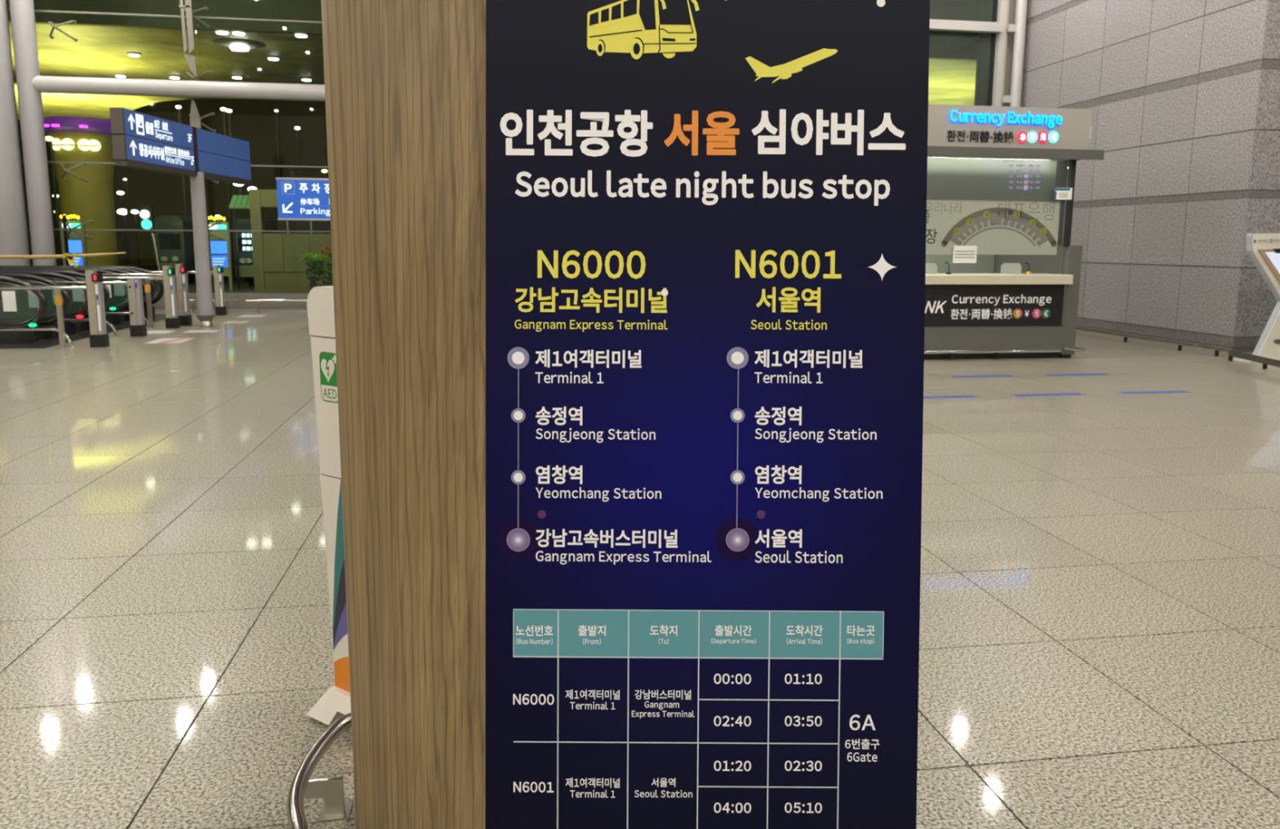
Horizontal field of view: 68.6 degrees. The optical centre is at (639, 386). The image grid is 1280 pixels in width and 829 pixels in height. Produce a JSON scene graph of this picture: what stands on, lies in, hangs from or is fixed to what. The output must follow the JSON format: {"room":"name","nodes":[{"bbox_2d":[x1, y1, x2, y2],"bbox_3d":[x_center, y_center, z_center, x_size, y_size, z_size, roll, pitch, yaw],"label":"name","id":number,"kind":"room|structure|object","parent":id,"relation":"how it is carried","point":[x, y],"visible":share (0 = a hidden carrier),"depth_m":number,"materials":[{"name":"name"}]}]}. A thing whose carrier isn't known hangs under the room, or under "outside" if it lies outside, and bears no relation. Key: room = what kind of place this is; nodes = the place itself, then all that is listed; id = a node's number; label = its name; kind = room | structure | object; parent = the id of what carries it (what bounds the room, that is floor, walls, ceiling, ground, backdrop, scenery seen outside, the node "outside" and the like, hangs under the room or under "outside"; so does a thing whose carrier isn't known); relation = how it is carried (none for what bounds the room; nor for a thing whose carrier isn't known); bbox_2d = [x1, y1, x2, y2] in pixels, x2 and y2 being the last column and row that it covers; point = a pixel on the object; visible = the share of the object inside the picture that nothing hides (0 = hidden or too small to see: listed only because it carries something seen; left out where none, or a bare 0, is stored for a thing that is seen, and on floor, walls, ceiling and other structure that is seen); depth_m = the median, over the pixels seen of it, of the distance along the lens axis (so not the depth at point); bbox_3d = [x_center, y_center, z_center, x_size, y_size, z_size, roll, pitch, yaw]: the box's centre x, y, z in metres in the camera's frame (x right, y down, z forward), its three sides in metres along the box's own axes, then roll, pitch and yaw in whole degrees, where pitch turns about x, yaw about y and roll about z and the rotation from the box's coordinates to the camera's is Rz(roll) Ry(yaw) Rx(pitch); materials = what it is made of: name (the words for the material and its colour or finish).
{"room":"airport terminal hall","nodes":[
{"label":"airport terminal hall","id":0,"kind":"room"},
{"bbox_2d":[102,273,176,276],"bbox_3d":[-11.922,-1.564,16.921,6.775,0.945,0.051,-1,9,-9],"label":"rail","id":1,"kind":"object","parent":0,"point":[103,274],"visible":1,"depth_m":17.25,"materials":[{"name":"silver metal"}]},
{"bbox_2d":[7,0,330,313],"bbox_3d":[-15.278,-5.741,19.194,28.000,8.500,0.820,-1,9,-9],"label":"metal beam","id":2,"kind":"structure","parent":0,"point":[42,84],"depth_m":19.88,"materials":[{"name":"grey metal"}]},
{"bbox_2d":[0,311,1279,828],"bbox_3d":[-1.805,0.937,5.130,50.000,0.300,34.300,-1,9,-9],"label":"floor","id":3,"kind":"structure","parent":0,"point":[1100,625],"depth_m":4.32,"materials":[{"name":"tile"}]},
{"bbox_2d":[0,0,31,301],"bbox_3d":[-13.181,-5.726,19.185,0.748,8.500,0.748,-1,9,-9],"label":"column","id":4,"kind":"structure","parent":3,"relation":"on","point":[14,237],"depth_m":19.21,"materials":[{"name":"metal"}]},
{"bbox_2d":[0,333,59,348],"bbox_3d":[-9.177,-0.702,14.546,0.819,0.011,2.163,-1,9,-9],"label":"plate","id":5,"kind":"object","parent":3,"relation":"on","point":[46,343],"depth_m":13.95,"materials":[{"name":"grey"}]},
{"bbox_2d":[0,272,70,344],"bbox_3d":[-13.123,-1.142,13.815,8.422,1.030,1.075,-1,9,-9],"label":"escalator","id":6,"kind":"object","parent":5,"relation":"on","point":[37,299],"visible":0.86,"depth_m":14.09,"materials":[{"name":"black rubber"}]},
{"bbox_2d":[28,323,36,326],"bbox_3d":[-9.059,-0.916,14.007,0.110,0.055,0.110,-1,9,-9],"label":"light","id":7,"kind":"object","parent":6,"relation":"attached to","point":[29,324],"depth_m":13.98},
{"bbox_2d":[0,285,86,347],"bbox_3d":[-11.376,-0.961,13.219,6.680,0.897,0.107,-1,9,-9],"label":"rail","id":8,"kind":"object","parent":5,"relation":"on","point":[58,297],"visible":1,"depth_m":13.64,"materials":[{"name":"silver metal"}]},
{"bbox_2d":[8,0,57,301],"bbox_3d":[-12.574,-5.752,19.380,0.428,8.500,0.428,-1,9,-9],"label":"column","id":9,"kind":"structure","parent":3,"relation":"on","point":[22,11],"depth_m":19.32,"materials":[{"name":"metal"}]},
{"bbox_2d":[65,329,90,342],"bbox_3d":[-9.208,-0.818,15.306,0.643,0.011,2.106,-1,9,-9],"label":"plate","id":10,"kind":"object","parent":3,"relation":"on","point":[84,334],"depth_m":15.32,"materials":[{"name":"grey metal"}]},
{"bbox_2d":[0,270,110,333],"bbox_3d":[-13.377,-1.385,15.401,8.422,1.030,1.025,-1,9,-9],"label":"escalator","id":11,"kind":"object","parent":10,"relation":"on","point":[70,327],"visible":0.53,"depth_m":15.70,"materials":[{"name":"black rubber"}]},
{"bbox_2d":[75,315,83,318],"bbox_3d":[-9.318,-1.163,15.618,0.110,0.055,0.110,-1,9,-9],"label":"light","id":12,"kind":"object","parent":11,"relation":"attached to","point":[77,316],"depth_m":15.59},
{"bbox_2d":[0,252,125,266],"bbox_3d":[-9.491,-1.458,14.941,2.527,1.360,0.082,-1,9,-9],"label":"pole","id":13,"kind":"object","parent":10,"relation":"on","point":[70,257],"visible":1,"depth_m":14.87,"materials":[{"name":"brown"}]},
{"bbox_2d":[0,281,127,336],"bbox_3d":[-11.644,-1.212,14.858,6.670,0.897,0.107,-1,9,-9],"label":"rail","id":14,"kind":"object","parent":10,"relation":"on","point":[112,326],"visible":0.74,"depth_m":15.26,"materials":[{"name":"silver metal"}]},
{"bbox_2d":[0,266,146,324],"bbox_3d":[-13.674,-1.669,17.256,8.422,1.030,0.925,-1,9,-9],"label":"escalator","id":15,"kind":"object","parent":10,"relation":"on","point":[118,289],"visible":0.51,"depth_m":17.56,"materials":[{"name":"black rubber"}]},
{"bbox_2d":[0,265,164,317],"bbox_3d":[-13.923,-1.869,18.556,8.342,1.030,0.750,-1,9,-9],"label":"escalator","id":16,"kind":"object","parent":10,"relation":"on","point":[132,269],"visible":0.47,"depth_m":19.00,"materials":[{"name":"black rubber"}]},
{"bbox_2d":[84,270,109,346],"bbox_3d":[-7.997,-1.144,13.825,0.200,1.120,0.180,-1,9,-9],"label":"gate post","id":17,"kind":"object","parent":3,"relation":"on","point":[99,337],"visible":1,"depth_m":13.78,"materials":[{"name":"metal"}]},
{"bbox_2d":[106,320,130,333],"bbox_3d":[-9.493,-1.079,17.009,0.666,0.011,2.410,-1,9,-9],"label":"plate","id":18,"kind":"object","parent":3,"relation":"on","point":[126,325],"depth_m":16.95,"materials":[{"name":"grey metal"}]},
{"bbox_2d":[47,276,163,328],"bbox_3d":[-11.850,-1.450,16.346,6.735,0.917,0.107,-1,9,-9],"label":"rail","id":19,"kind":"object","parent":18,"relation":"on","point":[147,286],"visible":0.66,"depth_m":16.78,"materials":[{"name":"silver metal"}]},
{"bbox_2d":[19,271,213,301],"bbox_3d":[-12.318,-1.921,19.343,6.760,0.915,0.051,-1,9,-9],"label":"rail","id":20,"kind":"object","parent":18,"relation":"on","point":[21,291],"visible":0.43,"depth_m":19.32,"materials":[{"name":"silver metal"}]},
{"bbox_2d":[127,279,146,336],"bbox_3d":[-8.259,-1.291,15.409,0.200,0.930,0.180,-1,9,-9],"label":"gate post","id":21,"kind":"object","parent":3,"relation":"on","point":[138,327],"visible":1,"depth_m":15.36,"materials":[{"name":"metal"}]},
{"bbox_2d":[152,313,165,322],"bbox_3d":[-9.821,-1.385,19.003,0.672,0.011,2.158,-1,9,-9],"label":"plate","id":22,"kind":"object","parent":3,"relation":"on","point":[157,317],"depth_m":19.16,"materials":[{"name":"grey metal"}]},
{"bbox_2d":[146,330,174,333],"bbox_3d":[-8.314,-0.940,16.183,0.450,0.001,0.578,-1,9,-9],"label":"floor sticker","id":23,"kind":"object","parent":3,"relation":"on","point":[148,331],"visible":0.79,"depth_m":16.19,"materials":[{"name":"grey"}]},
{"bbox_2d":[143,337,194,343],"bbox_3d":[-7.404,-0.726,14.812,0.527,0.002,0.795,-1,9,-9],"label":"floor sticker","id":24,"kind":"object","parent":3,"relation":"on","point":[162,340],"visible":1,"depth_m":14.77,"materials":[{"name":"grey"}]},
{"bbox_2d":[162,266,180,328],"bbox_3d":[-8.438,-1.609,16.889,0.190,1.110,0.180,-1,9,-9],"label":"gate post","id":25,"kind":"object","parent":3,"relation":"on","point":[171,319],"visible":1,"depth_m":16.84,"materials":[{"name":"metal"}]},
{"bbox_2d":[109,107,251,326],"bbox_3d":[-7.998,-2.864,17.014,0.336,3.560,4.879,0,9,-1],"label":"direction sign","id":26,"kind":"object","parent":3,"relation":"on","point":[140,140],"visible":1,"depth_m":16.85,"materials":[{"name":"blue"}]},
{"bbox_2d":[175,263,192,325],"bbox_3d":[-8.487,-1.705,17.450,0.190,1.130,0.180,-1,9,-9],"label":"gate post","id":27,"kind":"object","parent":3,"relation":"on","point":[181,272],"visible":0.98,"depth_m":17.40,"materials":[{"name":"metal"}]},
{"bbox_2d":[183,329,220,332],"bbox_3d":[-7.636,-0.963,16.364,0.532,0.001,0.446,-1,9,-9],"label":"floor sticker","id":28,"kind":"object","parent":3,"relation":"on","point":[189,331],"visible":1,"depth_m":16.39,"materials":[{"name":"grey plastic"}]},
{"bbox_2d":[213,264,226,315],"bbox_3d":[-8.895,-2.041,19.873,0.180,1.060,0.180,-1,9,-9],"label":"gate post","id":29,"kind":"object","parent":3,"relation":"on","point":[220,308],"visible":1,"depth_m":19.83,"materials":[{"name":"metal"}]},
{"bbox_2d":[222,320,248,323],"bbox_3d":[-7.857,-1.253,18.258,0.410,0.002,0.530,-1,9,-9],"label":"floor sticker","id":30,"kind":"object","parent":3,"relation":"on","point":[228,322],"visible":1,"depth_m":18.24,"materials":[{"name":"grey plastic"}]},
{"bbox_2d":[238,315,266,316],"bbox_3d":[-8.169,-1.488,19.790,0.506,0.001,0.564,-1,9,-9],"label":"floor sticker","id":31,"kind":"object","parent":3,"relation":"on","point":[241,315],"visible":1,"depth_m":19.76,"materials":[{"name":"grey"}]},
{"bbox_2d":[275,177,330,220],"bbox_3d":[-5.759,-2.696,18.611,2.620,2.774,0.170,-1,9,-9],"label":"parking sign","id":32,"kind":"object","parent":3,"relation":"on","point":[298,198],"visible":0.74,"depth_m":18.26,"materials":[{"name":"blue"}]},
{"bbox_2d":[286,711,352,828],"bbox_3d":[-0.099,1.137,2.274,1.539,0.186,1.328,-1,9,-9],"label":"guard rail","id":33,"kind":"object","parent":3,"relation":"on","point":[335,807],"visible":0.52,"depth_m":2.57,"materials":[{"name":"silver metal"}]},
{"bbox_2d":[306,285,351,724],"bbox_3d":[-0.859,0.396,3.006,0.395,1.422,0.285,6,11,35],"label":"cabinet","id":34,"kind":"object","parent":3,"relation":"on","point":[335,703],"visible":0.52,"depth_m":3.00,"materials":[{"name":"white paint"}]},
{"bbox_2d":[306,285,335,337],"bbox_3d":[-0.852,-0.230,2.908,0.388,0.155,0.140,6,11,35],"label":"hood","id":35,"kind":"object","parent":34,"relation":"attached to","point":[320,300],"depth_m":2.92,"materials":[{"name":"white paint"}]},
{"bbox_2d":[320,0,485,828],"bbox_3d":[-0.090,-0.159,2.135,1.344,2.790,0.731,0,9,0],"label":"pillar","id":36,"kind":"structure","parent":3,"relation":"on","point":[405,80],"depth_m":2.11,"materials":[{"name":"brown wood"}]},
{"bbox_2d":[485,0,929,828],"bbox_3d":[0.133,-0.102,1.931,0.899,2.244,0.275,0,9,0],"label":"poster","id":37,"kind":"object","parent":36,"relation":"attached to","point":[706,220],"visible":1,"depth_m":1.93,"materials":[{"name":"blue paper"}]},
{"bbox_2d":[923,395,977,398],"bbox_3d":[3.047,0.111,9.752,0.936,0.001,0.110,-1,9,-9],"label":"tape","id":38,"kind":"object","parent":3,"relation":"on","point":[966,396],"visible":0.64,"depth_m":9.76,"materials":[{"name":"blue plastic"}]},
{"bbox_2d":[950,374,1013,377],"bbox_3d":[4.137,-0.125,11.350,0.782,0.001,0.110,-1,9,-9],"label":"tape","id":39,"kind":"object","parent":3,"relation":"on","point":[997,375],"visible":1,"depth_m":11.35,"materials":[{"name":"blue plastic"}]},
{"bbox_2d":[924,104,1104,359],"bbox_3d":[2.721,-2.243,13.905,6.784,3.400,3.230,-1,9,-9],"label":"booth","id":40,"kind":"object","parent":3,"relation":"on","point":[1001,184],"visible":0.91,"depth_m":12.86,"materials":[{"name":"grey metal"}]},
{"bbox_2d":[945,261,951,274],"bbox_3d":[4.191,-1.612,12.768,0.093,0.173,0.070,-1,9,-9],"label":"microphone","id":41,"kind":"object","parent":40,"relation":"on","point":[948,272],"visible":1,"depth_m":12.76,"materials":[{"name":"black plastic"}]},
{"bbox_2d":[924,273,1073,284],"bbox_3d":[2.794,-1.471,12.796,6.355,0.130,0.650,-1,9,-9],"label":"countertop","id":42,"kind":"structure","parent":40,"relation":"on","point":[939,278],"depth_m":12.81,"materials":[{"name":"white stone"}]},
{"bbox_2d":[1025,262,1031,274],"bbox_3d":[5.353,-1.633,12.951,0.093,0.173,0.070,-1,9,-9],"label":"microphone","id":43,"kind":"object","parent":40,"relation":"on","point":[1027,272],"visible":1,"depth_m":12.94,"materials":[{"name":"black plastic"}]},
{"bbox_2d":[1013,392,1084,395],"bbox_3d":[4.343,0.086,9.973,0.776,0.001,0.110,-1,9,-9],"label":"tape","id":44,"kind":"object","parent":3,"relation":"on","point":[1074,393],"visible":1,"depth_m":9.96,"materials":[{"name":"plastic"}]},
{"bbox_2d":[1047,373,1108,375],"bbox_3d":[5.374,-0.147,11.542,0.799,0.001,0.110,-1,9,-9],"label":"tape","id":45,"kind":"object","parent":3,"relation":"on","point":[1095,373],"visible":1,"depth_m":11.55,"materials":[{"name":"blue plastic"}]},
{"bbox_2d":[1075,327,1195,351],"bbox_3d":[7.809,-1.002,16.827,0.050,0.131,5.790,-1,9,-9],"label":"wall rail","id":46,"kind":"object","parent":3,"relation":"on","point":[1180,344],"visible":0.49,"depth_m":15.15,"materials":[{"name":"silver metal"}]},
{"bbox_2d":[1119,390,1191,393],"bbox_3d":[5.582,0.061,10.183,0.788,0.001,0.110,-1,9,-9],"label":"tape","id":47,"kind":"object","parent":3,"relation":"on","point":[1183,391],"visible":1,"depth_m":10.17,"materials":[{"name":"blue plastic"}]},
{"bbox_2d":[1202,345,1230,356],"bbox_3d":[8.331,-0.504,13.571,0.050,0.134,0.480,-1,9,-9],"label":"wall rail","id":48,"kind":"object","parent":3,"relation":"on","point":[1216,349],"visible":0.91,"depth_m":13.55,"materials":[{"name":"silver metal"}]},
{"bbox_2d":[1228,349,1279,368],"bbox_3d":[8.056,-0.217,11.621,0.046,0.150,2.995,1,9,6],"label":"bar","id":49,"kind":"object","parent":3,"relation":"on","point":[1265,361],"visible":1,"depth_m":12.42,"materials":[{"name":"grey metal"}]},
{"bbox_2d":[1233,232,1279,362],"bbox_3d":[9.018,-1.208,12.969,1.637,1.830,0.320,-1,9,-9],"label":"machine","id":50,"kind":"object","parent":3,"relation":"on","point":[1264,249],"visible":0.98,"depth_m":12.76,"materials":[{"name":"grey metal"}]},
{"bbox_2d":[1020,0,1268,350],"bbox_3d":[8.578,-5.198,16.615,0.300,8.500,6.390,-1,9,-9],"label":"wall","id":51,"kind":"structure","parent":0,"point":[1171,88],"depth_m":15.61,"materials":[{"name":"tile"}]},
{"bbox_2d":[929,0,1027,106],"bbox_3d":[3.655,-5.576,18.896,8.700,8.500,0.380,-1,9,-9],"label":"window","id":52,"kind":"structure","parent":51,"relation":"in","point":[1007,27],"depth_m":19.27,"materials":[{"name":"white metal"}]},
{"bbox_2d":[1220,0,1279,351],"bbox_3d":[15.326,-4.853,14.631,13.000,8.500,0.300,-1,9,-9],"label":"wall","id":53,"kind":"structure","parent":0,"point":[1256,302],"depth_m":13.79,"materials":[{"name":"stone"}]},
{"label":"outside","id":54,"kind":"structure","parent":0,"visible":0},
{"bbox_2d":[17,98,328,266],"bbox_3d":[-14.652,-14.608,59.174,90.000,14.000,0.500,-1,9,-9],"label":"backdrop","id":55,"kind":"structure","parent":54,"point":[253,122],"depth_m":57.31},
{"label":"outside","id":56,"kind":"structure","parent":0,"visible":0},
{"bbox_2d":[32,266,309,293],"bbox_3d":[-16.218,-6.580,53.957,105.000,0.280,67.600,-1,9,-9],"label":"ground","id":57,"kind":"structure","parent":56,"point":[245,287],"depth_m":32.62,"materials":[{"name":"grey tile"}]},
{"bbox_2d":[45,136,64,285],"bbox_3d":[-18.657,-5.513,29.965,0.264,4.804,0.264,7,11,35],"label":"street lamp","id":58,"kind":"object","parent":57,"relation":"on","point":[50,139],"visible":0.87,"depth_m":29.95,"materials":[{"name":"black metal"}]},
{"bbox_2d":[52,194,65,285],"bbox_3d":[-19.177,-4.794,31.045,0.186,3.052,0.243,-1,9,-9],"label":"street lamp","id":59,"kind":"object","parent":57,"relation":"on","point":[58,200],"visible":0.27,"depth_m":30.94,"materials":[{"name":"black metal"}]},
{"bbox_2d":[61,214,72,293],"bbox_3d":[-16.794,-3.858,27.502,0.087,2.298,0.187,-1,9,-9],"label":"street lamp","id":60,"kind":"object","parent":57,"relation":"on","point":[64,216],"visible":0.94,"depth_m":27.45,"materials":[{"name":"black metal"}]},
{"bbox_2d":[59,213,88,290],"bbox_3d":[-17.657,-4.175,29.321,0.660,2.366,0.170,-1,9,-9],"label":"display stand","id":61,"kind":"object","parent":57,"relation":"on","point":[77,242],"visible":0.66,"depth_m":29.24,"materials":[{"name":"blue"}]},
{"bbox_2d":[43,115,118,285],"bbox_3d":[-19.306,-6.389,32.785,2.680,5.680,2.709,-1,9,-9],"label":"round tower","id":62,"kind":"structure","parent":57,"relation":"on","point":[76,139],"depth_m":32.04,"materials":[{"name":"yellow"}]},
{"bbox_2d":[48,138,61,150],"bbox_3d":[-19.591,-8.127,31.525,0.440,0.379,0.220,-1,9,-9],"label":"round lamp","id":63,"kind":"object","parent":62,"relation":"attached to","point":[56,143],"depth_m":31.49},
{"bbox_2d":[59,138,74,150],"bbox_3d":[-19.181,-8.114,31.456,0.440,0.379,0.130,-1,9,-9],"label":"round lamp","id":64,"kind":"object","parent":62,"relation":"attached to","point":[64,144],"depth_m":31.47,"materials":[{"name":"glass"}]},
{"bbox_2d":[75,138,91,151],"bbox_3d":[-18.737,-8.140,31.644,0.440,0.379,0.208,-1,9,-9],"label":"round lamp","id":65,"kind":"object","parent":62,"relation":"attached to","point":[82,144],"depth_m":31.63,"materials":[{"name":"glass"}]},
{"bbox_2d":[88,139,100,151],"bbox_3d":[-18.523,-8.167,31.832,0.440,0.379,0.295,-1,9,-9],"label":"round lamp","id":66,"kind":"object","parent":62,"relation":"attached to","point":[95,144],"depth_m":31.81,"materials":[{"name":"glass"}]},
{"bbox_2d":[116,191,126,266],"bbox_3d":[-20.246,-5.894,36.822,0.264,3.474,0.264,7,11,35],"label":"street lamp","id":67,"kind":"object","parent":57,"relation":"on","point":[121,193],"visible":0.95,"depth_m":36.71,"materials":[{"name":"black metal"}]},
{"bbox_2d":[116,208,128,266],"bbox_3d":[-19.208,-5.241,35.040,0.397,2.732,0.397,-1,9,-9],"label":"street lamp","id":68,"kind":"object","parent":57,"relation":"on","point":[122,211],"visible":0.87,"depth_m":35.03,"materials":[{"name":"black metal"}]},
{"bbox_2d":[123,178,134,266],"bbox_3d":[-16.547,-4.933,30.441,0.112,3.540,0.206,-1,9,-9],"label":"street lamp","id":69,"kind":"object","parent":57,"relation":"on","point":[126,189],"visible":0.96,"depth_m":30.40,"materials":[{"name":"black metal"}]},
{"bbox_2d":[130,209,141,267],"bbox_3d":[-18.795,-5.234,35.107,0.264,2.703,0.264,7,11,35],"label":"street lamp","id":70,"kind":"object","parent":57,"relation":"on","point":[134,211],"visible":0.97,"depth_m":35.12,"materials":[{"name":"black metal"}]},
{"bbox_2d":[138,205,163,280],"bbox_3d":[-17.360,-5.008,33.395,0.620,2.804,0.260,-1,9,-9],"label":"traffic signal","id":71,"kind":"object","parent":57,"relation":"on","point":[146,212],"visible":0.93,"depth_m":33.19,"materials":[{"name":"metal"}]},
{"bbox_2d":[175,105,187,216],"bbox_3d":[-19.726,-8.394,40.619,0.240,7.279,0.240,7,11,35],"label":"street lamp","id":72,"kind":"object","parent":57,"relation":"on","point":[178,107],"visible":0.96,"depth_m":40.64,"materials":[{"name":"black metal"}]},
{"bbox_2d":[154,215,235,282],"bbox_3d":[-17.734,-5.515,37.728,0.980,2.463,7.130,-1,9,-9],"label":"bus","id":73,"kind":"object","parent":57,"relation":"on","point":[174,247],"visible":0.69,"depth_m":34.38,"materials":[{"name":"grey"}]},
{"bbox_2d":[206,215,213,293],"bbox_3d":[-12.919,-3.937,28.112,0.087,2.318,0.187,-1,9,-9],"label":"street lamp","id":74,"kind":"object","parent":57,"relation":"on","point":[206,215],"visible":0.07,"depth_m":28.14,"materials":[{"name":"grey metal"}]},
{"bbox_2d":[208,215,233,290],"bbox_3d":[-13.423,-4.250,29.989,0.660,2.366,0.170,-1,9,-9],"label":"display stand","id":75,"kind":"object","parent":57,"relation":"on","point":[220,251],"visible":0.86,"depth_m":29.92,"materials":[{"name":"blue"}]},
{"bbox_2d":[220,107,235,276],"bbox_3d":[-17.925,-8.408,40.906,0.264,7.243,0.264,7,11,35],"label":"street lamp","id":76,"kind":"object","parent":57,"relation":"on","point":[224,109],"visible":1,"depth_m":40.94,"materials":[{"name":"black metal"}]},
{"bbox_2d":[226,109,236,219],"bbox_3d":[-17.958,-8.508,41.500,0.264,7.262,0.264,7,11,35],"label":"street lamp","id":77,"kind":"object","parent":57,"relation":"on","point":[228,111],"visible":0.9,"depth_m":41.15,"materials":[{"name":"black metal"}]},
{"bbox_2d":[228,195,249,288],"bbox_3d":[-13.024,-4.740,30.884,0.681,3.070,0.600,-1,9,-9],"label":"sign post","id":78,"kind":"object","parent":57,"relation":"on","point":[237,201],"visible":0.73,"depth_m":30.88,"materials":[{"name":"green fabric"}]},
{"bbox_2d":[233,183,246,282],"bbox_3d":[-15.112,-5.865,35.601,0.434,3.848,0.434,-1,9,-9],"label":"street lamp","id":79,"kind":"object","parent":57,"relation":"on","point":[235,184],"visible":0.39,"depth_m":35.53,"materials":[{"name":"black metal"}]},
{"bbox_2d":[247,186,257,191],"bbox_3d":[-14.645,-5.756,35.693,0.347,3.609,0.347,-1,9,-9],"label":"street lamp","id":80,"kind":"object","parent":57,"relation":"on","point":[249,188],"visible":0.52,"depth_m":35.31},
{"bbox_2d":[232,218,277,285],"bbox_3d":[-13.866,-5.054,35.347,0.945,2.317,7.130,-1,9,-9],"label":"bus","id":81,"kind":"object","parent":57,"relation":"on","point":[244,238],"visible":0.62,"depth_m":31.94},
{"bbox_2d":[274,109,281,177],"bbox_3d":[-15.795,-8.435,41.276,0.174,7.212,0.237,-1,9,-9],"label":"street lamp","id":82,"kind":"object","parent":57,"relation":"on","point":[275,110],"visible":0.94,"depth_m":40.97,"materials":[{"name":"black metal"}]},
{"bbox_2d":[248,189,333,292],"bbox_3d":[-6.642,-4.776,31.104,11.265,3.153,2.360,-1,9,-9],"label":"wall","id":83,"kind":"structure","parent":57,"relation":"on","point":[277,267],"depth_m":29.34,"materials":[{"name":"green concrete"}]},
{"bbox_2d":[294,126,301,177],"bbox_3d":[-14.960,-8.105,41.428,0.240,6.524,0.240,7,11,35],"label":"street lamp","id":84,"kind":"object","parent":57,"relation":"on","point":[297,128],"visible":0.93,"depth_m":41.15,"materials":[{"name":"black metal"}]},
{"bbox_2d":[298,251,332,283],"bbox_3d":[-9.535,-3.333,27.647,0.944,1.306,0.787,-1,9,-9],"label":"planter","id":85,"kind":"object","parent":57,"relation":"on","point":[311,258],"visible":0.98,"depth_m":27.47,"materials":[{"name":"green plant"}]},
{"bbox_2d":[305,262,333,291],"bbox_3d":[-8.632,-3.071,27.030,1.841,1.050,0.723,-1,9,-9],"label":"hedge","id":86,"kind":"object","parent":57,"relation":"on","point":[319,271],"visible":0.27,"depth_m":26.77,"materials":[{"name":"green plant"}]},
{"bbox_2d":[321,168,327,177],"bbox_3d":[-11.391,-5.777,34.171,0.227,4.150,0.227,7,11,35],"label":"street lamp","id":87,"kind":"object","parent":57,"relation":"on","point":[324,171],"visible":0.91,"depth_m":33.84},
{"bbox_2d":[320,246,332,272],"bbox_3d":[-9.366,-3.616,29.038,0.994,1.448,0.772,-1,9,-9],"label":"planter","id":88,"kind":"object","parent":57,"relation":"on","point":[326,248],"visible":0.17,"depth_m":28.83,"materials":[{"name":"green plant"}]},
{"bbox_2d":[973,0,993,106],"bbox_3d":[9.411,-9.208,24.784,0.942,14.020,0.200,-1,9,-9],"label":"pier","id":89,"kind":"structure","parent":57,"relation":"on","point":[985,6],"depth_m":24.73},
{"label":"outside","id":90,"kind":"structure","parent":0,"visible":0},
{"bbox_2d":[8,22,976,119],"bbox_3d":[-11.856,-11.223,35.404,72.000,0.500,21.800,-1,9,-9],"label":"soffit","id":91,"kind":"structure","parent":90,"point":[99,51],"depth_m":29.05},
{"bbox_2d":[114,73,126,77],"bbox_3d":[-17.263,-10.325,31.200,0.380,0.074,0.380,-1,9,-9],"label":"recessed light","id":92,"kind":"object","parent":91,"relation":"attached to","point":[118,75],"visible":1,"depth_m":31.10,"materials":[{"name":"grey"}]},
{"bbox_2d":[126,52,141,57],"bbox_3d":[-14.898,-9.769,27.647,0.380,0.074,0.380,-1,9,-9],"label":"recessed light","id":93,"kind":"object","parent":91,"relation":"attached to","point":[131,54],"visible":1,"depth_m":27.53,"materials":[{"name":"grey"}]},
{"bbox_2d":[168,75,181,79],"bbox_3d":[-15.572,-10.348,31.422,0.380,0.074,0.380,-1,9,-9],"label":"recessed light","id":94,"kind":"object","parent":91,"relation":"attached to","point":[174,77],"visible":1,"depth_m":31.34,"materials":[{"name":"grey"}]},
{"bbox_2d":[213,29,230,35],"bbox_3d":[-10.942,-9.278,24.586,0.380,0.074,0.380,-1,9,-9],"label":"recessed light","id":95,"kind":"object","parent":91,"relation":"attached to","point":[224,32],"visible":1,"depth_m":24.49,"materials":[{"name":"grey"}]},
{"bbox_2d":[231,75,243,79],"bbox_3d":[-13.448,-10.323,31.347,0.380,0.074,0.380,-1,9,-9],"label":"recessed light","id":96,"kind":"object","parent":91,"relation":"attached to","point":[236,77],"visible":1,"depth_m":31.27,"materials":[{"name":"grey"}]},
{"bbox_2d":[211,38,266,51],"bbox_3d":[-11.168,-9.459,26.185,1.400,0.198,1.400,-1,9,-9],"label":"floodlight","id":97,"kind":"object","parent":91,"relation":"attached to","point":[235,44],"visible":1,"depth_m":25.92,"materials":[{"name":"grey"}]},
{"bbox_2d":[231,29,246,35],"bbox_3d":[-10.541,-9.287,24.662,0.380,0.074,0.380,-1,9,-9],"label":"recessed light","id":98,"kind":"object","parent":91,"relation":"attached to","point":[235,32],"visible":1,"depth_m":24.55,"materials":[{"name":"grey"}]},
{"bbox_2d":[266,55,279,60],"bbox_3d":[-10.967,-9.811,28.083,0.380,0.074,0.380,-1,9,-9],"label":"recessed light","id":99,"kind":"object","parent":91,"relation":"attached to","point":[270,57],"visible":1,"depth_m":28.01,"materials":[{"name":"grey"}]},
{"bbox_2d":[293,31,308,37],"bbox_3d":[-8.980,-9.311,24.885,0.380,0.074,0.380,-1,9,-9],"label":"recessed light","id":100,"kind":"object","parent":91,"relation":"attached to","point":[300,34],"visible":1,"depth_m":24.78,"materials":[{"name":"grey"}]},
{"bbox_2d":[300,77,311,81],"bbox_3d":[-11.261,-10.363,31.700,0.380,0.074,0.380,-1,9,-9],"label":"recessed light","id":101,"kind":"object","parent":91,"relation":"attached to","point":[307,79],"visible":1,"depth_m":31.59,"materials":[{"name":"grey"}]},
{"bbox_2d":[6,0,980,60],"bbox_3d":[-10.113,-12.788,24.171,72.000,7.000,0.190,-1,9,-9],"label":"ceiling","id":102,"kind":"structure","parent":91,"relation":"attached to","point":[948,45],"depth_m":24.50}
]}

